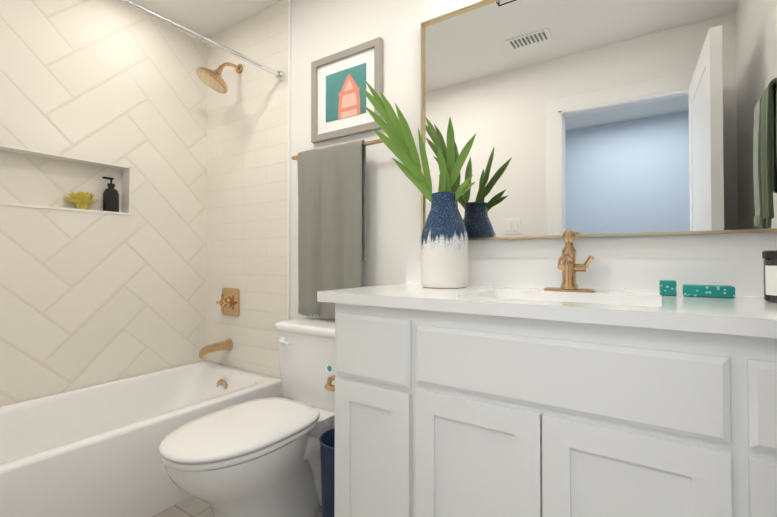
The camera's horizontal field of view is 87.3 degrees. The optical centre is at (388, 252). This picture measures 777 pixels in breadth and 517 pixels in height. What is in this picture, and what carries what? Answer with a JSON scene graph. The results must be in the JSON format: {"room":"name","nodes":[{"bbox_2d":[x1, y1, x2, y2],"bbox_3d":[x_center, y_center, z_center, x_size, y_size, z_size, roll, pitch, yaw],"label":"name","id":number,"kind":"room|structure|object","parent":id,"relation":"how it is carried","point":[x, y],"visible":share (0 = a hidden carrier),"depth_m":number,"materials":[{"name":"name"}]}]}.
{"room":"bathroom","nodes":[
{"label":"bathroom","id":0,"kind":"room"},
{"bbox_2d":[0,0,206,405],"bbox_3d":[-1.711,-0.173,1.994,0.250,2.420,1.630,-1,-1,34],"label":"wall","id":1,"kind":"structure","parent":0,"point":[87,299],"depth_m":2.10,"materials":[{"name":"tile"}]},
{"bbox_2d":[0,144,130,214],"bbox_3d":[-1.639,-0.341,1.956,0.094,0.265,0.703,-1,-1,34],"label":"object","id":2,"kind":"structure","parent":1,"relation":"attached to","point":[126,191],"depth_m":2.06,"materials":[{"name":"white ceramic"}]},
{"bbox_2d":[63,191,97,208],"bbox_3d":[-1.566,-0.269,2.074,0.153,0.098,0.146,-1,-1,34],"label":"succulent","id":3,"kind":"object","parent":2,"relation":"on","point":[81,200],"visible":0.98,"depth_m":2.05,"materials":[{"name":"yellow plant"}]},
{"bbox_2d":[102,176,118,211],"bbox_3d":[-1.490,-0.311,2.182,0.072,0.186,0.076,-1,-1,34],"label":"soap bottle","id":4,"kind":"object","parent":2,"relation":"on","point":[110,198],"visible":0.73,"depth_m":2.16,"materials":[{"name":"black plastic"}]},
{"bbox_2d":[132,0,280,37],"bbox_3d":[-0.865,-1.433,0.560,3.370,0.060,3.500,-1,-1,34],"label":"ceiling","id":5,"kind":"structure","parent":0,"point":[208,18],"depth_m":2.32,"materials":[{"name":"paint"}]},
{"bbox_2d":[152,496,321,516],"bbox_3d":[-0.865,1.047,0.526,3.370,0.060,3.500,-1,-1,34],"label":"floor","id":6,"kind":"structure","parent":0,"point":[192,506],"depth_m":1.63,"materials":[{"name":"tile"}]},
{"bbox_2d":[0,360,284,516],"bbox_3d":[-1.274,0.849,1.740,0.737,0.368,1.512,-1,-1,34],"label":"bathtub","id":7,"kind":"object","parent":6,"relation":"on","point":[91,451],"visible":0.81,"depth_m":1.67,"materials":[{"name":"white ceramic"}]},
{"bbox_2d":[159,317,334,516],"bbox_3d":[-0.443,0.674,1.584,0.516,0.715,0.841,-1,-1,34],"label":"toilet","id":8,"kind":"object","parent":6,"relation":"on","point":[261,457],"visible":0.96,"depth_m":1.44,"materials":[{"name":"white ceramic"}]},
{"bbox_2d":[319,428,334,516],"bbox_3d":[-0.158,0.854,1.500,0.192,0.352,0.192,-1,-1,34],"label":"trash can","id":9,"kind":"object","parent":6,"relation":"on","point":[327,445],"visible":0.33,"depth_m":1.44,"materials":[{"name":"blue plastic"}]},
{"bbox_2d":[334,303,776,516],"bbox_3d":[0.482,0.589,1.164,1.229,0.873,0.546,-1,-1,34],"label":"bathroom vanity","id":10,"kind":"object","parent":6,"relation":"on","point":[503,388],"depth_m":0.92,"materials":[{"name":"white paint"}]},
{"bbox_2d":[324,375,334,391],"bbox_3d":[-0.146,0.435,1.393,0.066,0.068,0.171,-1,-1,34],"label":"toilet paper holder","id":11,"kind":"object","parent":10,"relation":"attached to","point":[329,386],"visible":0.27,"depth_m":1.34,"materials":[{"name":"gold metal"}]},
{"bbox_2d":[317,283,776,338],"bbox_3d":[0.459,0.136,1.176,1.274,0.032,0.562,-1,-1,34],"label":"countertop","id":12,"kind":"structure","parent":10,"relation":"on","point":[747,316],"depth_m":0.95,"materials":[{"name":"white stone"}]},
{"bbox_2d":[359,80,475,288],"bbox_3d":[0.127,-0.276,1.539,0.463,0.801,0.184,-1,-1,34],"label":"vase","id":13,"kind":"object","parent":12,"relation":"on","point":[444,248],"visible":1,"depth_m":1.45,"materials":[{"name":"ceramic"}]},
{"bbox_2d":[544,229,595,291],"bbox_3d":[0.560,0.022,1.284,0.156,0.200,0.162,-1,-1,34],"label":"faucet","id":14,"kind":"object","parent":12,"relation":"on","point":[568,266],"visible":1,"depth_m":1.31,"materials":[{"name":"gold metal"}]},
{"bbox_2d":[493,291,660,302],"bbox_3d":[0.477,0.222,1.140,0.516,0.164,0.341,-1,-1,34],"label":"sink","id":15,"kind":"object","parent":12,"relation":"in","point":[494,292],"depth_m":1.24,"materials":[{"name":"white ceramic"}]},
{"bbox_2d":[659,280,676,295],"bbox_3d":[0.798,0.099,1.162,0.040,0.041,0.045,-1,-1,34],"label":"soap bar","id":16,"kind":"object","parent":12,"relation":"on","point":[668,287],"visible":0.98,"depth_m":1.14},
{"bbox_2d":[682,284,734,297],"bbox_3d":[0.874,0.104,1.114,0.110,0.030,0.060,-1,-1,34],"label":"soap bar","id":17,"kind":"object","parent":12,"relation":"on","point":[717,291],"visible":1,"depth_m":1.09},
{"bbox_2d":[762,250,776,302],"bbox_3d":[0.956,0.056,0.964,0.104,0.123,0.104,-1,-1,34],"label":"candle jar","id":18,"kind":"object","parent":12,"relation":"on","point":[770,274],"visible":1,"depth_m":0.96,"materials":[{"name":"black glass"}]},
{"bbox_2d":[291,0,776,319],"bbox_3d":[0.031,-0.175,1.881,3.370,2.420,0.120,-1,-1,34],"label":"wall","id":19,"kind":"structure","parent":0,"point":[322,28],"depth_m":1.82,"materials":[{"name":"paint"}]},
{"bbox_2d":[206,0,287,377],"bbox_3d":[-0.846,-0.168,2.388,0.748,2.420,0.012,-1,-1,34],"label":"shower wall tile","id":20,"kind":"structure","parent":19,"relation":"attached to","point":[247,186],"depth_m":2.35,"materials":[{"name":"beige tile"}]},
{"bbox_2d":[116,0,284,80],"bbox_3d":[-1.001,-0.969,1.582,0.052,0.052,1.518,-1,-1,34],"label":"curtain rod","id":21,"kind":"object","parent":20,"relation":"attached to","point":[280,75],"visible":1,"depth_m":1.81,"materials":[{"name":"silver metal"}]},
{"bbox_2d":[199,339,232,357],"bbox_3d":[-1.008,0.554,2.371,0.072,0.080,0.180,-1,-1,34],"label":"tub spout","id":22,"kind":"object","parent":20,"relation":"attached to","point":[227,344],"visible":1,"depth_m":2.35,"materials":[{"name":"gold metal"}]},
{"bbox_2d":[196,62,242,93],"bbox_3d":[-0.971,-1.021,2.325,0.178,0.206,0.250,-1,-1,34],"label":"shower head","id":23,"kind":"object","parent":20,"relation":"attached to","point":[212,79],"visible":1,"depth_m":2.28},
{"bbox_2d":[216,288,239,315],"bbox_3d":[-0.965,0.292,2.409,0.164,0.164,0.076,-1,-1,34],"label":"shower valve","id":24,"kind":"object","parent":20,"relation":"attached to","point":[229,302],"visible":1,"depth_m":2.40,"materials":[{"name":"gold metal"}]},
{"bbox_2d":[287,0,291,319],"bbox_3d":[-0.531,-0.171,2.176,0.012,2.420,0.014,-1,-1,34],"label":"trim strip","id":25,"kind":"object","parent":19,"relation":"attached to","point":[289,164],"depth_m":2.17,"materials":[{"name":"white paint"}]},
{"bbox_2d":[311,37,382,142],"bbox_3d":[-0.209,-0.769,1.962,0.428,0.410,0.024,-1,-1,34],"label":"picture frame","id":26,"kind":"object","parent":19,"relation":"attached to","point":[339,100],"visible":0.96,"depth_m":1.96,"materials":[{"name":"beige"}]},
{"bbox_2d":[292,137,413,318],"bbox_3d":[-0.206,-0.104,1.895,0.682,0.813,0.118,-1,-1,34],"label":"towel bar","id":27,"kind":"object","parent":19,"relation":"attached to","point":[331,217],"visible":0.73,"depth_m":1.88,"materials":[{"name":"grey fabric"}]},
{"bbox_2d":[297,140,365,318],"bbox_3d":[-0.280,-0.101,1.912,0.394,0.808,0.065,-1,-1,34],"label":"towel","id":28,"kind":"object","parent":27,"relation":"hanging from","point":[331,179],"depth_m":1.89,"materials":[{"name":"grey fabric"}]},
{"bbox_2d":[406,259,763,294],"bbox_3d":[0.610,0.073,1.403,1.274,0.101,0.019,-1,-1,34],"label":"backsplash","id":29,"kind":"structure","parent":19,"relation":"attached to","point":[746,276],"depth_m":1.30,"materials":[{"name":"white stone"}]},
{"bbox_2d":[421,0,776,239],"bbox_3d":[0.614,-0.515,1.408,1.134,0.924,0.022,-1,-1,34],"label":"mirror","id":30,"kind":"object","parent":19,"relation":"attached to","point":[595,118],"visible":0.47,"depth_m":1.34,"materials":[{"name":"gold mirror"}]}
]}

